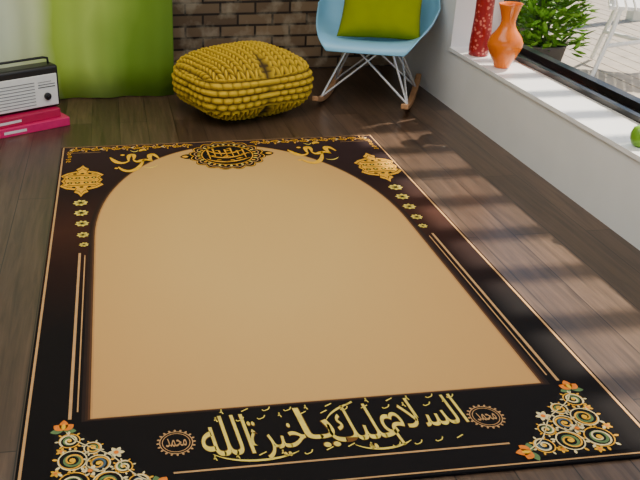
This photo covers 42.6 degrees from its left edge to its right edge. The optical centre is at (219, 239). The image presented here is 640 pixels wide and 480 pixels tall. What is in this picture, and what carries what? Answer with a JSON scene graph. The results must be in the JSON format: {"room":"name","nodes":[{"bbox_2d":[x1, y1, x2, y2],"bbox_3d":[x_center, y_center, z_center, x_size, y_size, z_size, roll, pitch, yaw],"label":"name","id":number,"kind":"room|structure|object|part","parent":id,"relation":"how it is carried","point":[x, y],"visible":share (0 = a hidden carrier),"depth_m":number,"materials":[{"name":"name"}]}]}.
{"room":"living room","nodes":[
{"label":"living room","id":0,"kind":"room"},
{"bbox_2d":[172,0,393,67],"bbox_3d":[-0.843,-2.393,5.072,4.960,2.700,0.200,-3,26,-7],"label":"wall","id":1,"kind":"structure","parent":0,"point":[290,25],"depth_m":5.56,"materials":[{"name":"brick"}]},
{"bbox_2d":[0,0,174,98],"bbox_3d":[-1.491,-2.121,4.662,2.550,2.554,0.603,-3,26,-7],"label":"curtain","id":2,"kind":"object","parent":1,"relation":"hanging from","point":[98,48],"visible":0.87,"depth_m":4.89,"materials":[{"name":"fabric"}]},
{"bbox_2d":[0,66,639,479],"bbox_3d":[-0.373,0.457,2.389,4.960,0.100,7.170,-3,26,-7],"label":"floor","id":3,"kind":"structure","parent":0,"point":[578,274],"depth_m":3.48,"materials":[{"name":"brown wood"}]},
{"bbox_2d":[0,113,69,138],"bbox_3d":[-1.092,-0.662,4.536,0.420,0.048,0.276,-18,31,-32],"label":"hardcover book","id":4,"kind":"object","parent":3,"relation":"on","point":[63,120],"visible":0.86,"depth_m":4.44,"materials":[{"name":"pink paper"}]},
{"bbox_2d":[0,106,60,128],"bbox_3d":[-1.126,-0.702,4.509,0.400,0.047,0.256,-19,32,-35],"label":"hardcover book","id":5,"kind":"object","parent":4,"relation":"on","point":[10,120],"visible":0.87,"depth_m":4.43,"materials":[{"name":"pink paper"}]},
{"bbox_2d":[0,56,59,115],"bbox_3d":[-1.083,-0.847,4.433,0.400,0.278,0.129,-18,31,-32],"label":"radio","id":6,"kind":"object","parent":5,"relation":"on","point":[28,87],"visible":1,"depth_m":4.41,"materials":[{"name":"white plastic"}]},
{"bbox_2d":[0,83,35,111],"bbox_3d":[-1.102,-0.773,4.384,0.220,0.127,0.002,-18,31,-32],"label":"speaker grille","id":7,"kind":"object","parent":6,"relation":"attached to","point":[28,83],"depth_m":4.39,"materials":[{"name":"white plastic"}]},
{"bbox_3d":[-1.089,-0.951,4.391,0.353,0.053,0.014,-18,31,-32],"label":"carry handle","id":8,"kind":"part","parent":6,"relation":"part of","materials":[{"name":"black plastic"}]},
{"bbox_3d":[-1.056,-0.798,4.416,0.372,0.176,0.008,-18,31,-32],"label":"panel","id":9,"kind":"part","parent":6,"relation":"part of","materials":[{"name":"white plastic"}]},
{"bbox_3d":[-0.953,-0.796,4.486,0.040,0.040,0.015,-18,31,-32],"label":"tuning knob","id":10,"kind":"part","parent":6,"relation":"part of","materials":[{"name":"black plastic"}]},
{"bbox_2d":[171,40,313,120],"bbox_3d":[0.128,-0.942,4.714,0.736,0.396,0.636,-14,29,-26],"label":"knitted pouf","id":11,"kind":"object","parent":3,"relation":"on","point":[240,80],"visible":1,"depth_m":4.50,"materials":[{"name":"yellow fabric"}]},
{"bbox_2d":[15,135,639,479],"bbox_3d":[0.165,0.036,3.133,1.652,0.012,2.589,-3,26,-7],"label":"rug","id":12,"kind":"object","parent":3,"relation":"on","point":[302,308],"visible":1,"depth_m":2.55,"materials":[{"name":"beige fabric"}]},
{"bbox_2d":[312,0,440,109],"bbox_3d":[0.921,-1.246,4.848,0.731,0.828,0.770,8,27,17],"label":"rocking chair","id":13,"kind":"object","parent":3,"relation":"on","point":[329,12],"visible":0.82,"depth_m":4.82,"materials":[{"name":"blue plastic"}]},
{"bbox_2d":[337,0,421,40],"bbox_3d":[0.950,-1.375,4.746,0.480,0.345,0.314,6,27,13],"label":"throw cushion","id":14,"kind":"object","parent":13,"relation":"on","point":[392,19],"visible":0.98,"depth_m":4.65,"materials":[{"name":"green fabric"}]},
{"bbox_2d":[393,0,639,249],"bbox_3d":[1.894,-0.931,2.044,0.390,2.700,7.170,-3,26,-7],"label":"wall","id":15,"kind":"structure","parent":0,"point":[602,179],"depth_m":3.95,"materials":[{"name":"white paint"}]},
{"bbox_2d":[504,0,520,25],"bbox_3d":[2.026,-0.916,2.087,0.080,1.865,5.200,-3,26,-7],"label":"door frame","id":16,"kind":"structure","parent":15,"relation":"attached to","point":[504,0],"depth_m":4.68,"materials":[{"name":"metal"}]},
{"bbox_2d":[449,46,639,161],"bbox_3d":[1.886,-0.023,2.498,0.402,0.020,5.200,-3,26,-7],"label":"windowsill","id":17,"kind":"structure","parent":15,"relation":"in","point":[608,125],"depth_m":3.74,"materials":[{"name":"white paint"}]},
{"bbox_2d":[468,0,494,56],"bbox_3d":[1.469,-1.233,4.519,0.124,0.400,0.124,-3,26,-7],"label":"vase","id":18,"kind":"object","parent":17,"relation":"on","point":[481,31],"visible":0.96,"depth_m":4.50,"materials":[{"name":"ceramic"}]},
{"bbox_2d":[487,1,522,68],"bbox_3d":[1.511,-1.078,4.275,0.182,0.333,0.182,-3,26,-7],"label":"vase","id":19,"kind":"object","parent":17,"relation":"on","point":[505,43],"visible":1,"depth_m":4.23,"materials":[{"name":"ceramic"}]},
{"bbox_2d":[515,44,639,123],"bbox_3d":[1.996,-0.056,2.498,0.140,0.040,5.200,-3,26,-7],"label":"track","id":20,"kind":"object","parent":17,"relation":"on","point":[612,97],"visible":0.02,"depth_m":3.96,"materials":[{"name":"metal"}]},
{"bbox_2d":[630,125,639,147],"bbox_3d":[1.656,-0.414,3.172,0.088,0.098,0.088,-3,26,-7],"label":"apple","id":21,"kind":"object","parent":17,"relation":"on","point":[635,133],"visible":1,"depth_m":3.16,"materials":[{"name":"green food"}]},
{"label":"outside","id":22,"kind":"structure","parent":0,"visible":0},
{"bbox_3d":[6.482,-1.249,5.922,9.640,0.100,14.000,-3,26,-7],"label":"ground","id":23,"kind":"structure","parent":22,"visible":0},
{"bbox_2d":[527,0,639,97],"bbox_3d":[3.945,-0.759,4.676,4.242,0.100,10.000,-3,26,-7],"label":"deck","id":24,"kind":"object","parent":23,"relation":"on","point":[619,67],"visible":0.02,"depth_m":5.72,"materials":[{"name":"white wood"}]},
{"bbox_2d":[517,0,567,36],"bbox_3d":[2.224,-1.969,6.026,0.888,0.908,0.870,-3,26,-7],"label":"shrub","id":25,"kind":"object","parent":24,"relation":"on","point":[520,29],"visible":0.02,"depth_m":6.06,"materials":[{"name":"green plant"}]},
{"bbox_2d":[522,37,567,60],"bbox_3d":[2.081,-1.205,5.291,0.340,0.170,0.340,-3,26,-7],"label":"planter","id":26,"kind":"object","parent":24,"relation":"on","point":[555,51],"depth_m":5.15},
{"bbox_2d":[516,0,599,60],"bbox_3d":[2.074,-1.472,5.171,0.656,0.756,0.679,7,27,14],"label":"shrub","id":27,"kind":"object","parent":24,"relation":"on","point":[536,16],"visible":0.76,"depth_m":5.07,"materials":[{"name":"green plant"}]},
{"bbox_2d":[590,0,639,76],"bbox_3d":[2.660,-1.508,5.018,0.614,0.932,0.587,10,28,20],"label":"garden chair","id":28,"kind":"object","parent":24,"relation":"on","point":[614,5],"visible":0.89,"depth_m":5.04,"materials":[{"name":"white wood"}]},
{"bbox_3d":[2.679,-1.464,5.030,0.486,0.020,0.480,10,28,20],"label":"seat","id":29,"kind":"part","parent":28,"relation":"part of","materials":[{"name":"white metal"}]},
{"bbox_2d":[625,0,639,21],"bbox_3d":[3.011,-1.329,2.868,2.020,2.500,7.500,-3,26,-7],"label":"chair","id":30,"kind":"object","parent":24,"relation":"on","point":[634,15],"visible":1,"depth_m":6.77,"materials":[{"name":"white paint"}]}
]}

